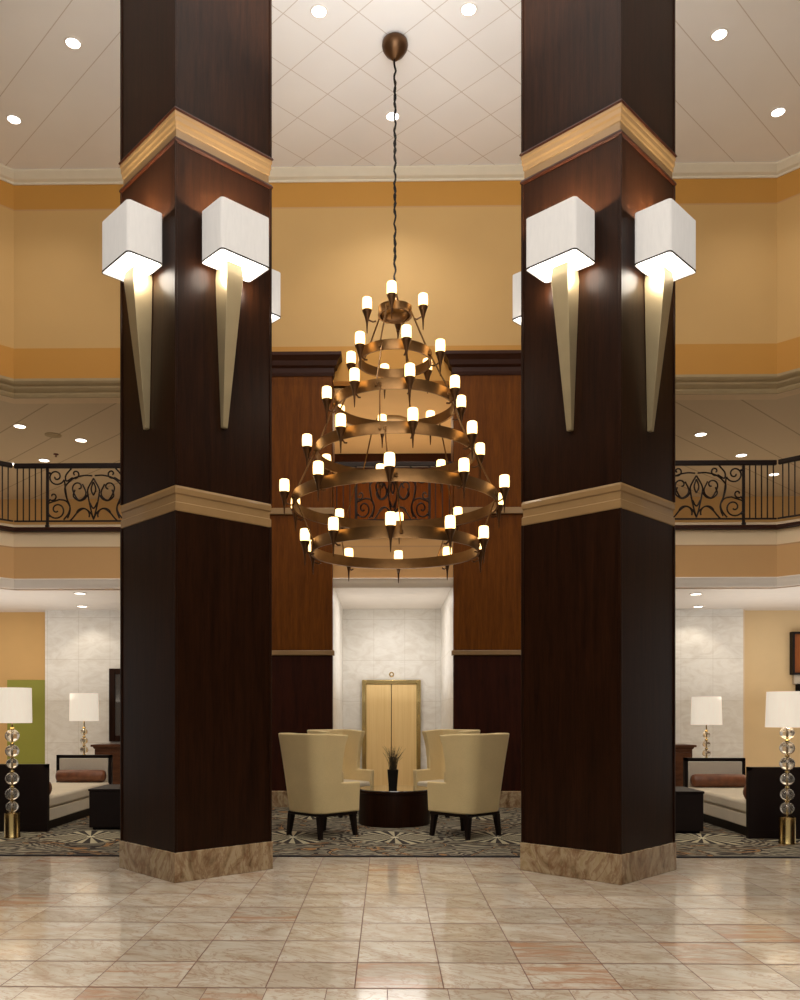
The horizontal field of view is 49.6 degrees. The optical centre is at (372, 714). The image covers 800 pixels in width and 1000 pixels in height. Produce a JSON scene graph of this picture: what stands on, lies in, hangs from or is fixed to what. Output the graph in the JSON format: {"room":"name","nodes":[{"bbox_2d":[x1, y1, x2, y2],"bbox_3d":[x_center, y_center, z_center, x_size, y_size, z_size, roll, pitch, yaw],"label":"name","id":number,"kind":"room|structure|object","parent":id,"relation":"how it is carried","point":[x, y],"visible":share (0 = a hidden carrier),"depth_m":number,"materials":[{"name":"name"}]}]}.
{"room":"hotel lobby","nodes":[
{"label":"hotel lobby","id":0,"kind":"room"},
{"bbox_2d":[0,612,44,763],"bbox_3d":[-9.527,-0.280,17.452,6.400,3.560,0.200,0,0,1],"label":"wall","id":1,"kind":"structure","parent":0,"point":[22,634],"depth_m":17.31,"materials":[{"name":"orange paint"}]},
{"bbox_2d":[7,680,44,763],"bbox_3d":[-6.882,0.400,17.285,0.855,2.200,0.050,0,0,1],"label":"wall","id":2,"kind":"structure","parent":0,"point":[30,743],"depth_m":17.26,"materials":[{"name":"green paint"}]},
{"bbox_2d":[0,400,119,498],"bbox_3d":[-6.897,-5.300,16.160,11.700,0.100,10.300,0,0,1],"label":"ceiling","id":3,"kind":"structure","parent":0,"point":[98,423],"depth_m":16.89,"materials":[{"name":"beige paint"}]},
{"bbox_2d":[13,424,26,428],"bbox_3d":[-6.414,-5.242,15.693,0.236,0.014,0.236,0,0,1],"label":"recessed light","id":4,"kind":"object","parent":3,"relation":"in","point":[21,426],"visible":1,"depth_m":15.69,"materials":[{"name":"white paint"}]},
{"bbox_2d":[38,458,49,461],"bbox_3d":[-6.771,-5.242,17.788,0.236,0.014,0.236,0,0,1],"label":"recessed light","id":5,"kind":"object","parent":3,"relation":"in","point":[40,459],"visible":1,"depth_m":17.79,"materials":[{"name":"white"}]},
{"bbox_2d":[45,432,61,437],"bbox_3d":[-5.996,-5.237,16.196,0.300,0.025,0.300,0,0,1],"label":"ceiling vent","id":6,"kind":"object","parent":3,"relation":"in","point":[49,434],"visible":1,"depth_m":16.16,"materials":[{"name":"brown metal"}]},
{"bbox_2d":[75,438,87,441],"bbox_3d":[-5.572,-5.242,16.489,0.236,0.014,0.236,0,0,1],"label":"recessed light","id":7,"kind":"object","parent":3,"relation":"in","point":[76,439],"visible":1,"depth_m":16.48,"materials":[{"name":"white"}]},
{"bbox_2d":[0,588,119,611],"bbox_3d":[-6.874,-2.085,14.435,11.800,0.050,7.350,0,0,1],"label":"ceiling","id":8,"kind":"structure","parent":0,"point":[11,600],"depth_m":15.41,"materials":[{"name":"white paint"}]},
{"bbox_2d":[0,395,119,403],"bbox_3d":[-6.436,-5.335,13.245,8.074,0.230,1.869,0,0,-26],"label":"wall","id":9,"kind":"structure","parent":0,"point":[2,398],"depth_m":14.34,"materials":[{"name":"beige paint"}]},
{"bbox_2d":[0,375,119,397],"bbox_3d":[-6.388,-5.325,12.983,7.756,0.250,1.718,0,0,-27],"label":"trim","id":10,"kind":"structure","parent":9,"relation":"attached to","point":[9,387],"depth_m":14.05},
{"bbox_2d":[0,499,121,524],"bbox_3d":[-6.819,-4.110,21.110,11.700,2.280,0.200,0,0,1],"label":"wall","id":11,"kind":"structure","parent":0,"point":[111,505],"depth_m":21.02,"materials":[{"name":"beige paint"}]},
{"bbox_2d":[45,610,119,782],"bbox_3d":[-3.618,-0.280,17.059,5.670,3.560,0.200,0,0,1],"label":"stone wall","id":12,"kind":"structure","parent":0,"point":[81,646],"depth_m":17.00,"materials":[{"name":"white stone"}]},
{"bbox_2d":[109,669,119,741],"bbox_3d":[-4.634,-0.195,16.944,1.080,1.430,0.059,0,0,1],"label":"wall mirror","id":13,"kind":"object","parent":12,"relation":"attached to","point":[114,674],"visible":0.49,"depth_m":16.92,"materials":[{"name":"brown wood"}]},
{"bbox_2d":[115,675,119,734],"bbox_3d":[-4.634,-0.195,16.961,0.840,1.190,0.023,0,0,1],"label":"mirror glass","id":14,"kind":"object","parent":13,"relation":"attached to","point":[117,677],"depth_m":16.95,"materials":[{"name":"grey mirror"}]},
{"bbox_2d":[270,376,332,790],"bbox_3d":[-1.742,-2.195,14.069,2.175,6.850,0.160,0,0,1],"label":"wall","id":15,"kind":"structure","parent":0,"point":[302,600],"depth_m":13.98,"materials":[{"name":"brown wood"}]},
{"bbox_2d":[272,791,288,806],"bbox_3d":[-1.742,1.363,14.034,2.275,0.275,0.190,0,0,1],"label":"baseboard","id":16,"kind":"structure","parent":15,"relation":"attached to","point":[279,798],"depth_m":13.94,"materials":[{"name":"brown stone"}]},
{"bbox_2d":[270,508,334,515],"bbox_3d":[-1.742,-3.292,14.039,2.255,0.105,0.180,0,0,1],"label":"trim","id":17,"kind":"structure","parent":15,"relation":"attached to","point":[274,511],"depth_m":13.94,"materials":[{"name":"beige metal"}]},
{"bbox_2d":[272,650,334,655],"bbox_3d":[-1.742,-1.005,14.044,2.235,0.080,0.170,0,0,1],"label":"trim","id":18,"kind":"structure","parent":15,"relation":"attached to","point":[274,652],"depth_m":13.95,"materials":[{"name":"beige wood"}]},
{"bbox_2d":[272,351,341,378],"bbox_3d":[-1.743,-5.655,13.984,2.475,0.350,0.290,0,0,1],"label":"trim","id":19,"kind":"structure","parent":15,"relation":"attached to","point":[288,363],"depth_m":13.90,"materials":[{"name":"brown wood"}]},
{"bbox_2d":[332,384,342,728],"bbox_3d":[-0.717,-2.050,15.663,0.175,7.100,3.300,0,0,1],"label":"wall","id":20,"kind":"structure","parent":0,"point":[337,608],"depth_m":15.41,"materials":[{"name":"white paint"}]},
{"bbox_2d":[343,609,440,768],"bbox_3d":[0.373,-0.330,17.371,2.300,3.660,0.150,0,0,1],"label":"wall","id":21,"kind":"structure","parent":0,"point":[406,643],"depth_m":17.30,"materials":[{"name":"white stone"}]},
{"bbox_2d":[362,680,420,785],"bbox_3d":[0.366,0.400,17.246,1.170,2.200,0.100,0,0,1],"label":"door","id":22,"kind":"structure","parent":21,"relation":"in","point":[391,709],"depth_m":17.22,"materials":[{"name":"brushed gold"},{"name":"brass"}]},
{"bbox_2d":[334,385,450,453],"bbox_3d":[0.358,-5.500,16.446,2.800,0.100,4.300,0,0,1],"label":"ceiling","id":23,"kind":"structure","parent":0,"point":[396,401],"depth_m":15.72,"materials":[{"name":"beige paint"}]},
{"bbox_2d":[376,415,407,420],"bbox_3d":[0.351,-5.410,15.996,0.600,0.080,0.600,0,0,1],"label":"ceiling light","id":24,"kind":"object","parent":23,"relation":"attached to","point":[389,417],"visible":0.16,"depth_m":15.76,"materials":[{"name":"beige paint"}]},
{"bbox_2d":[334,588,450,608],"bbox_3d":[0.250,-2.545,15.898,26.000,0.850,10.600,0,0,1],"label":"ceiling","id":25,"kind":"structure","parent":0,"point":[349,598],"depth_m":15.72,"materials":[{"name":"white paint"}]},
{"bbox_2d":[335,481,450,518],"bbox_3d":[0.386,-4.210,18.196,2.800,2.480,0.200,0,0,1],"label":"wall","id":26,"kind":"structure","parent":0,"point":[364,488],"depth_m":18.10,"materials":[{"name":"brown wood"}]},
{"bbox_2d":[335,453,450,473],"bbox_3d":[0.384,-5.250,18.046,2.800,0.400,0.100,0,0,1],"label":"trim","id":27,"kind":"structure","parent":26,"relation":"attached to","point":[418,457],"depth_m":18.00,"materials":[{"name":"brown wood"}]},
{"bbox_2d":[0,856,799,999],"bbox_3d":[0.118,1.600,7.499,26.000,0.200,29.000,0,0,1],"label":"floor","id":28,"kind":"structure","parent":0,"point":[72,927],"depth_m":5.99,"materials":[{"name":"tile"}]},
{"bbox_2d":[91,744,119,783],"bbox_3d":[-4.479,1.030,16.617,1.680,0.940,0.690,0,0,1],"label":"fireplace mantel","id":29,"kind":"object","parent":28,"relation":"on","point":[100,749],"visible":0.16,"depth_m":16.31,"materials":[{"name":"brown wood"}]},
{"bbox_2d":[118,0,273,882],"bbox_3d":[-1.735,-3.680,8.458,1.088,10.360,1.088,0,0,-43],"label":"square column","id":30,"kind":"structure","parent":28,"relation":"on","point":[196,75],"depth_m":8.04,"materials":[{"name":"brown wood"}]},
{"bbox_2d":[102,199,161,429],"bbox_3d":[-2.188,-3.600,7.895,0.388,1.860,0.531,0,0,-43],"label":"wall sconce","id":31,"kind":"object","parent":30,"relation":"attached to","point":[132,233],"visible":1,"depth_m":7.90,"materials":[{"name":"white fabric shade"},{"name":"brushed gold metal"}]},
{"bbox_2d":[105,252,158,276],"bbox_3d":[-2.200,-4.107,7.884,0.320,0.015,0.495,0,0,-43],"label":"diffuser","id":32,"kind":"object","parent":31,"relation":"attached to","point":[119,264],"depth_m":7.85,"materials":[{"name":"white"}]},
{"bbox_2d":[202,196,268,428],"bbox_3d":[-1.267,-3.620,7.918,0.531,1.900,0.388,0,0,-43],"label":"wall sconce","id":33,"kind":"object","parent":30,"relation":"attached to","point":[235,237],"visible":1,"depth_m":7.89,"materials":[{"name":"white fabric"},{"name":"brushed champagne gold metal"}]},
{"bbox_2d":[205,249,264,277],"bbox_3d":[-1.256,-4.147,7.906,0.495,0.015,0.320,0,0,-43],"label":"diffuser","id":34,"kind":"object","parent":33,"relation":"attached to","point":[252,265],"depth_m":7.87,"materials":[{"name":"white"}]},
{"bbox_2d":[272,269,280,322],"bbox_3d":[-1.261,-3.620,8.998,0.388,1.900,0.531,0,0,-43],"label":"wall sconce","id":35,"kind":"object","parent":30,"relation":"attached to","point":[276,316],"visible":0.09,"depth_m":8.89,"materials":[{"name":"white fabric"}]},
{"bbox_2d":[0,807,799,857],"bbox_3d":[0.281,1.494,11.527,18.200,0.013,4.840,0,0,1],"label":"carpet","id":36,"kind":"object","parent":28,"relation":"on","point":[74,838],"visible":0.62,"depth_m":10.16,"materials":[{"name":"grey carpet"}]},
{"bbox_2d":[0,687,31,838],"bbox_3d":[-4.381,0.579,10.490,0.456,1.815,0.456,0,0,1],"label":"floor lamp","id":37,"kind":"object","parent":36,"relation":"on","point":[15,702],"visible":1,"depth_m":10.41,"materials":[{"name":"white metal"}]},
{"bbox_2d":[0,755,112,831],"bbox_3d":[-4.555,1.056,12.308,0.865,0.860,2.620,0,0,1],"label":"sofa","id":38,"kind":"object","parent":36,"relation":"on","point":[40,811],"visible":0.78,"depth_m":11.17,"materials":[{"name":"black wood"}]},
{"bbox_2d":[49,782,108,807],"bbox_3d":[-4.555,1.125,12.308,0.825,0.158,2.480,0,0,1],"label":"seat cushion","id":39,"kind":"object","parent":38,"relation":"on","point":[63,794],"depth_m":12.14,"materials":[{"name":"fabric"}]},
{"bbox_2d":[55,770,105,781],"bbox_3d":[-4.537,0.949,13.423,0.765,0.200,0.200,0,0,1],"label":"bolster cushion","id":40,"kind":"object","parent":38,"relation":"on","point":[61,775],"visible":1,"depth_m":13.34,"materials":[{"name":"brown leather"}]},
{"bbox_2d":[88,784,119,829],"bbox_3d":[-3.304,1.222,11.543,0.750,0.530,0.750,0,0,1],"label":"side table","id":41,"kind":"object","parent":36,"relation":"on","point":[104,800],"visible":0.49,"depth_m":11.18,"materials":[{"name":"black wood"}]},
{"bbox_2d":[278,733,359,839],"bbox_3d":[-0.677,0.854,10.667,0.792,1.265,0.801,0,0,-44],"label":"wingback chair","id":42,"kind":"object","parent":36,"relation":"on","point":[312,763],"visible":1,"depth_m":10.38,"materials":[{"name":"beige fabric"}]},
{"bbox_2d":[307,729,373,817],"bbox_3d":[-0.501,0.854,13.004,0.801,1.265,0.792,0,0,-44],"label":"wingback chair","id":43,"kind":"object","parent":36,"relation":"on","point":[351,771],"visible":0.35,"depth_m":13.19,"materials":[{"name":"beige leather"}]},
{"bbox_2d":[344,779,369,786],"bbox_3d":[-0.429,1.036,12.930,0.540,0.099,0.580,0,0,-44],"label":"seat cushion","id":44,"kind":"object","parent":43,"relation":"on","point":[363,782],"depth_m":12.90,"materials":[{"name":"fabric"}]},
{"bbox_2d":[359,785,429,827],"bbox_3d":[0.291,1.245,11.867,1.010,0.483,1.010,0,0,1],"label":"coffee table","id":45,"kind":"object","parent":36,"relation":"on","point":[406,806],"visible":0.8,"depth_m":11.45,"materials":[{"name":"brown wood"}]},
{"bbox_2d":[387,769,397,788],"bbox_3d":[0.270,0.874,11.747,0.149,0.260,0.149,0,0,1],"label":"vase","id":46,"kind":"object","parent":45,"relation":"on","point":[392,774],"visible":1,"depth_m":11.68,"materials":[{"name":"black ceramic"}]},
{"bbox_2d":[382,746,402,769],"bbox_3d":[0.270,0.610,11.761,0.297,0.380,0.260,0,0,21],"label":"grass plant","id":47,"kind":"object","parent":46,"relation":"on","point":[392,763],"visible":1,"depth_m":11.74,"materials":[{"name":"brown plant"}]},
{"bbox_2d":[413,729,479,817],"bbox_3d":[1.119,0.854,12.979,0.792,1.265,0.801,0,0,-44],"label":"wingback chair","id":48,"kind":"object","parent":36,"relation":"on","point":[435,771],"visible":0.31,"depth_m":13.17,"materials":[{"name":"beige fabric"}]},
{"bbox_2d":[417,779,443,786],"bbox_3d":[1.045,1.036,12.907,0.580,0.099,0.540,0,0,-44],"label":"seat cushion","id":49,"kind":"object","parent":48,"relation":"on","point":[420,782],"depth_m":12.89,"materials":[{"name":"fabric"}]},
{"bbox_2d":[427,733,508,839],"bbox_3d":[1.187,0.854,10.638,0.801,1.265,0.792,0,0,-44],"label":"wingback chair","id":50,"kind":"object","parent":36,"relation":"on","point":[474,763],"visible":1,"depth_m":10.35,"materials":[{"name":"beige leather"}]},
{"bbox_2d":[675,787,704,832],"bbox_3d":[3.781,1.222,11.192,0.750,0.530,0.750,0,0,1],"label":"side table","id":51,"kind":"object","parent":36,"relation":"on","point":[688,801],"visible":0.41,"depth_m":10.82,"materials":[{"name":"black wood"}]},
{"bbox_2d":[683,758,799,838],"bbox_3d":[4.972,1.056,11.523,0.880,0.860,2.290,0,0,1],"label":"sofa","id":52,"kind":"object","parent":36,"relation":"on","point":[755,816],"visible":0.7,"depth_m":10.41,"materials":[{"name":"black wood"}]},
{"bbox_2d":[688,787,745,812],"bbox_3d":[4.972,1.125,11.523,0.840,0.158,2.150,0,0,1],"label":"seat cushion","id":53,"kind":"object","parent":52,"relation":"on","point":[730,799],"depth_m":11.41,"materials":[{"name":"fabric"}]},
{"bbox_2d":[690,774,745,787],"bbox_3d":[4.987,0.949,12.473,0.780,0.200,0.200,0,0,1],"label":"bolster cushion","id":54,"kind":"object","parent":52,"relation":"on","point":[696,780],"visible":0.95,"depth_m":12.39,"materials":[{"name":"brown leather"}]},
{"bbox_2d":[765,691,799,844],"bbox_3d":[4.782,0.609,9.976,0.470,1.755,0.470,0,0,1],"label":"floor lamp","id":55,"kind":"object","parent":36,"relation":"on","point":[782,707],"visible":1,"depth_m":9.90,"materials":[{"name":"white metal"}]},
{"bbox_2d":[519,0,676,884],"bbox_3d":[2.182,-3.680,8.367,1.088,10.360,1.088,0,0,44],"label":"square column","id":56,"kind":"structure","parent":28,"relation":"on","point":[598,76],"depth_m":7.96,"materials":[{"name":"brown wood"}]},
{"bbox_2d":[512,272,520,325],"bbox_3d":[1.742,-3.570,8.939,0.388,1.900,0.531,0,0,44],"label":"wall sconce","id":57,"kind":"object","parent":56,"relation":"attached to","point":[516,319],"visible":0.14,"depth_m":8.84,"materials":[{"name":"white fabric"}]},
{"bbox_2d":[526,196,594,431],"bbox_3d":[1.706,-3.570,7.832,0.531,1.900,0.388,0,0,45],"label":"wall sconce","id":58,"kind":"object","parent":56,"relation":"attached to","point":[560,238],"visible":1,"depth_m":7.81,"materials":[{"name":"white fabric"},{"name":"metal"}]},
{"bbox_2d":[530,250,590,278],"bbox_3d":[1.694,-4.098,7.821,0.495,0.015,0.320,0,0,44],"label":"diffuser","id":59,"kind":"object","parent":58,"relation":"attached to","point":[542,265],"depth_m":7.79,"materials":[{"name":"white"}]},
{"bbox_2d":[634,198,695,431],"bbox_3d":[2.625,-3.550,7.798,0.388,1.860,0.531,0,0,44],"label":"wall sconce","id":60,"kind":"object","parent":56,"relation":"attached to","point":[665,233],"visible":1,"depth_m":7.80,"materials":[{"name":"white fabric shade"},{"name":"brushed champagne brass metal"}]},
{"bbox_2d":[639,252,691,276],"bbox_3d":[2.636,-4.058,7.787,0.320,0.015,0.495,0,0,44],"label":"diffuser","id":61,"kind":"object","parent":60,"relation":"attached to","point":[677,264],"depth_m":7.75,"materials":[{"name":"white"}]},
{"bbox_2d":[675,744,696,786],"bbox_3d":[5.199,1.030,16.465,1.680,0.940,0.690,0,0,1],"label":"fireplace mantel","id":62,"kind":"object","parent":28,"relation":"on","point":[682,751],"visible":0.06,"depth_m":16.14,"materials":[{"name":"brown wood"}]},
{"bbox_3d":[-4.824,1.200,14.428,0.600,0.600,0.500,0,0,1],"label":"end table","id":63,"kind":"object","parent":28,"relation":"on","visible":0},
{"bbox_2d":[69,693,98,754],"bbox_3d":[-4.824,0.270,14.428,0.472,1.260,0.472,0,0,1],"label":"table lamp","id":64,"kind":"object","parent":63,"relation":"on","point":[84,707],"visible":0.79,"depth_m":14.25,"materials":[{"name":"white fabric"}]},
{"bbox_3d":[5.545,1.200,14.265,0.600,0.600,0.500,0,0,1],"label":"end table","id":65,"kind":"object","parent":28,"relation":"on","visible":0},
{"bbox_2d":[691,697,721,757],"bbox_3d":[5.505,0.300,14.265,0.492,1.200,0.492,0,0,1],"label":"table lamp","id":66,"kind":"object","parent":65,"relation":"on","point":[706,711],"visible":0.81,"depth_m":14.08,"materials":[{"name":"white fabric"}]},
{"bbox_2d":[0,168,799,387],"bbox_3d":[0.295,-7.155,12.447,20.064,3.410,3.900,0,0,1],"label":"wall","id":67,"kind":"structure","parent":0,"point":[459,242],"depth_m":14.09,"materials":[{"name":"paint"}]},
{"bbox_2d":[0,152,799,184],"bbox_3d":[0.292,-8.780,12.240,19.640,0.160,3.713,0,0,1],"label":"trim","id":68,"kind":"structure","parent":67,"relation":"attached to","point":[718,170],"depth_m":14.00,"materials":[{"name":"paint"}]},
{"bbox_2d":[0,0,799,169],"bbox_3d":[0.059,-8.960,3.724,26.000,0.200,21.450,0,0,1],"label":"ceiling","id":69,"kind":"structure","parent":0,"point":[458,77],"depth_m":12.06,"materials":[{"name":"white paint"}]},
{"bbox_2d":[6,114,21,124],"bbox_3d":[-5.339,-8.852,12.845,0.217,0.014,0.217,0,0,1],"label":"recessed light","id":70,"kind":"object","parent":69,"relation":"in","point":[14,119],"visible":1,"depth_m":12.84,"materials":[{"name":"white"}]},
{"bbox_2d":[7,116,19,123],"bbox_3d":[-5.339,-8.854,12.845,0.180,0.010,0.180,0,0,1],"label":"diffuser","id":71,"kind":"object","parent":70,"relation":"attached to","point":[12,119],"depth_m":12.84,"materials":[{"name":"white"}]},
{"bbox_2d":[64,36,81,49],"bbox_3d":[-3.952,-8.852,11.383,0.217,0.014,0.217,0,0,1],"label":"recessed light","id":72,"kind":"object","parent":69,"relation":"in","point":[72,42],"visible":1,"depth_m":11.37,"materials":[{"name":"white"}]},
{"bbox_2d":[66,38,79,47],"bbox_3d":[-3.952,-8.854,11.383,0.180,0.010,0.180,0,0,1],"label":"diffuser","id":73,"kind":"object","parent":72,"relation":"attached to","point":[70,42],"depth_m":11.37,"materials":[{"name":"white"}]},
{"bbox_2d":[310,4,327,18],"bbox_3d":[-0.679,-8.852,10.872,0.217,0.014,0.217,0,0,1],"label":"recessed light","id":74,"kind":"object","parent":69,"relation":"in","point":[319,11],"visible":1,"depth_m":10.87,"materials":[{"name":"white paint"}]},
{"bbox_2d":[312,6,325,16],"bbox_3d":[-0.679,-8.854,10.872,0.180,0.010,0.180,0,0,1],"label":"diffuser","id":75,"kind":"object","parent":74,"relation":"attached to","point":[317,11],"depth_m":10.87,"materials":[{"name":"white"}]},
{"bbox_2d":[385,111,399,121],"bbox_3d":[0.291,-8.852,12.777,0.217,0.014,0.217,0,0,1],"label":"recessed light","id":76,"kind":"object","parent":69,"relation":"in","point":[389,115],"visible":0.84,"depth_m":12.77,"materials":[{"name":"white"}]},
{"bbox_2d":[387,113,398,119],"bbox_3d":[0.291,-8.854,12.777,0.180,0.010,0.180,0,0,1],"label":"diffuser","id":77,"kind":"object","parent":76,"relation":"attached to","point":[389,115],"depth_m":12.78,"materials":[{"name":"white plastic"}]},
{"bbox_2d":[279,32,509,582],"bbox_3d":[0.288,-5.385,11.347,2.905,6.950,3.048,0,0,-32],"label":"chandelier","id":78,"kind":"object","parent":69,"relation":"hanging from","point":[395,311],"visible":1,"depth_m":10.93,"materials":[{"name":"brown metal"}]},
{"bbox_2d":[460,2,476,16],"bbox_3d":[1.200,-8.852,10.842,0.217,0.014,0.217,0,0,1],"label":"recessed light","id":79,"kind":"object","parent":69,"relation":"in","point":[468,9],"visible":1,"depth_m":10.84,"materials":[{"name":"white"}]},
{"bbox_2d":[461,4,475,14],"bbox_3d":[1.200,-8.854,10.842,0.180,0.010,0.180,0,0,1],"label":"diffuser","id":80,"kind":"object","parent":79,"relation":"attached to","point":[466,9],"depth_m":10.84,"materials":[{"name":"white"}]},
{"bbox_2d":[710,27,727,40],"bbox_3d":[4.507,-8.852,11.241,0.217,0.014,0.217,0,0,1],"label":"recessed light","id":81,"kind":"object","parent":69,"relation":"in","point":[719,34],"visible":1,"depth_m":11.24,"materials":[{"name":"white"}]},
{"bbox_2d":[712,30,726,39],"bbox_3d":[4.507,-8.854,11.241,0.180,0.010,0.180,0,0,1],"label":"diffuser","id":82,"kind":"object","parent":81,"relation":"attached to","point":[716,34],"depth_m":11.24,"materials":[{"name":"white"}]},
{"bbox_2d":[770,107,785,116],"bbox_3d":[5.950,-8.852,12.688,0.217,0.014,0.217,0,0,1],"label":"recessed light","id":83,"kind":"object","parent":69,"relation":"in","point":[779,111],"visible":1,"depth_m":12.69,"materials":[{"name":"white"}]},
{"bbox_2d":[0,526,799,578],"bbox_3d":[0.294,-2.550,12.377,19.866,0.900,3.760,0,0,1],"label":"wall","id":84,"kind":"structure","parent":0,"point":[698,553],"depth_m":14.09,"materials":[{"name":"paint"}]},
{"bbox_2d":[0,574,799,588],"bbox_3d":[0.293,-2.150,12.272,19.640,0.160,3.650,0,0,1],"label":"trim","id":85,"kind":"structure","parent":84,"relation":"attached to","point":[790,580],"depth_m":14.04,"materials":[{"name":"white paint"}]},
{"bbox_2d":[0,519,799,531],"bbox_3d":[0.293,-3.035,12.290,19.711,0.070,3.714,0,0,1],"label":"trim","id":86,"kind":"structure","parent":84,"relation":"attached to","point":[791,524],"depth_m":13.97,"materials":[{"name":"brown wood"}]},
{"bbox_2d":[0,461,12,521],"bbox_3d":[-6.993,-3.601,13.143,3.010,1.060,0.060,0,0,-44],"label":"balcony railing","id":87,"kind":"object","parent":86,"relation":"on","point":[8,465],"visible":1,"depth_m":14.13,"materials":[{"name":"metal"}]},
{"bbox_2d":[14,463,121,526],"bbox_3d":[-4.363,-3.601,14.180,3.070,1.060,0.060,0,0,1],"label":"balcony railing","id":88,"kind":"object","parent":86,"relation":"on","point":[47,466],"visible":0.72,"depth_m":14.18,"materials":[{"name":"metal"}]},
{"bbox_2d":[335,461,451,520],"bbox_3d":[0.326,-3.601,14.107,1.938,1.060,0.060,0,0,1],"label":"balcony railing","id":89,"kind":"object","parent":86,"relation":"on","point":[429,464],"visible":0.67,"depth_m":14.09,"materials":[{"name":"metal"}]},
{"bbox_2d":[673,460,776,524],"bbox_3d":[5.006,-3.601,14.033,3.070,1.060,0.060,0,0,1],"label":"balcony railing","id":90,"kind":"object","parent":86,"relation":"on","point":[743,463],"visible":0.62,"depth_m":14.01,"materials":[{"name":"metal"}]},
{"bbox_2d":[777,455,799,518],"bbox_3d":[7.602,-3.601,12.914,0.060,1.060,3.010,0,0,-44],"label":"balcony railing","id":91,"kind":"object","parent":86,"relation":"on","point":[794,459],"visible":1,"depth_m":13.87,"materials":[{"name":"metal"}]},
{"bbox_2d":[441,404,453,728],"bbox_3d":[1.412,-2.050,15.630,0.167,7.100,3.300,0,0,1],"label":"wall","id":92,"kind":"structure","parent":0,"point":[447,608],"depth_m":15.36,"materials":[{"name":"white paint"}]},
{"bbox_2d":[453,375,522,790],"bbox_3d":[2.387,-2.195,14.004,2.167,6.850,0.160,0,0,1],"label":"wall","id":93,"kind":"structure","parent":0,"point":[487,603],"depth_m":13.93,"materials":[{"name":"brown wood"}]},
{"bbox_2d":[444,350,520,375],"bbox_3d":[2.385,-5.655,13.919,2.467,0.350,0.290,0,0,1],"label":"trim","id":94,"kind":"structure","parent":93,"relation":"attached to","point":[459,362],"depth_m":13.86,"materials":[{"name":"brown wood"}]},
{"bbox_2d":[451,650,520,655],"bbox_3d":[2.386,-1.005,13.979,2.227,0.080,0.170,0,0,1],"label":"trim","id":95,"kind":"structure","parent":93,"relation":"attached to","point":[453,652],"depth_m":13.90,"materials":[{"name":"beige wood"}]},
{"bbox_2d":[451,507,522,514],"bbox_3d":[2.386,-3.292,13.974,2.247,0.105,0.180,0,0,1],"label":"trim","id":96,"kind":"structure","parent":93,"relation":"attached to","point":[508,510],"depth_m":13.89,"materials":[{"name":"beige wood"}]},
{"bbox_2d":[499,791,520,807],"bbox_3d":[2.386,1.363,13.969,2.267,0.275,0.190,0,0,1],"label":"baseboard","id":97,"kind":"structure","parent":93,"relation":"attached to","point":[508,799],"depth_m":13.88,"materials":[{"name":"brown stone"}]},
{"bbox_2d":[675,609,742,757],"bbox_3d":[4.356,-0.280,16.934,5.680,3.560,0.200,0,0,1],"label":"stone wall","id":98,"kind":"structure","parent":0,"point":[708,642],"depth_m":16.80,"materials":[{"name":"white stone"}]},
{"bbox_2d":[673,496,799,521],"bbox_3d":[7.579,-4.110,20.884,11.500,2.280,0.200,0,0,1],"label":"wall","id":99,"kind":"structure","parent":0,"point":[706,512],"depth_m":20.76,"materials":[{"name":"beige paint"}]},
{"bbox_2d":[675,394,799,496],"bbox_3d":[7.501,-5.300,15.934,11.500,0.100,10.300,0,0,1],"label":"ceiling","id":100,"kind":"structure","parent":0,"point":[759,429],"depth_m":16.52,"materials":[{"name":"beige paint"}]},
{"bbox_2d":[694,432,706,436],"bbox_3d":[6.124,-5.242,16.146,0.236,0.014,0.236,0,0,1],"label":"recessed light","id":101,"kind":"object","parent":100,"relation":"in","point":[699,434],"visible":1,"depth_m":16.14,"materials":[{"name":"white"}]},
{"bbox_2d":[735,453,747,456],"bbox_3d":[7.435,-5.242,17.445,0.236,0.014,0.236,0,0,1],"label":"recessed light","id":102,"kind":"object","parent":100,"relation":"in","point":[741,454],"visible":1,"depth_m":17.44,"materials":[{"name":"white"}]},
{"bbox_2d":[675,585,799,610],"bbox_3d":[7.424,-2.085,14.210,11.600,0.050,7.350,0,0,1],"label":"ceiling","id":103,"kind":"structure","parent":0,"point":[786,597],"depth_m":15.28,"materials":[{"name":"white paint"}]},
{"bbox_2d":[675,388,799,399],"bbox_3d":[7.049,-5.335,13.033,8.074,0.230,1.869,0,0,28],"label":"wall","id":104,"kind":"structure","parent":0,"point":[795,391],"depth_m":14.16,"materials":[{"name":"beige paint"}]},
{"bbox_2d":[675,368,799,394],"bbox_3d":[6.992,-5.325,12.773,7.756,0.250,1.718,0,0,29],"label":"trim","id":105,"kind":"structure","parent":104,"relation":"attached to","point":[686,384],"depth_m":13.88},
{"bbox_2d":[745,610,799,775],"bbox_3d":[10.170,-0.280,17.092,6.200,3.560,0.200,0,0,1],"label":"wall","id":106,"kind":"structure","parent":0,"point":[767,632],"depth_m":17.03,"materials":[{"name":"beige paint"}]},
{"bbox_2d":[743,610,744,757],"bbox_3d":[7.235,-0.280,16.963,0.065,3.560,0.150,0,0,1],"label":"trim","id":107,"kind":"structure","parent":106,"relation":"attached to","point":[743,610],"depth_m":16.89,"materials":[{"name":"beige paint"}]},
{"bbox_2d":[790,632,799,674],"bbox_3d":[8.647,-1.210,16.946,0.880,0.840,0.139,0,0,1],"label":"wall art","id":108,"kind":"object","parent":106,"relation":"attached to","point":[794,636],"visible":1,"depth_m":16.96,"materials":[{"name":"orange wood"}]},
{"bbox_2d":[792,675,799,690],"bbox_3d":[8.677,-0.610,16.945,0.840,0.360,0.139,0,0,1],"label":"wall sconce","id":109,"kind":"object","parent":106,"relation":"attached to","point":[795,678],"visible":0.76,"depth_m":16.94,"materials":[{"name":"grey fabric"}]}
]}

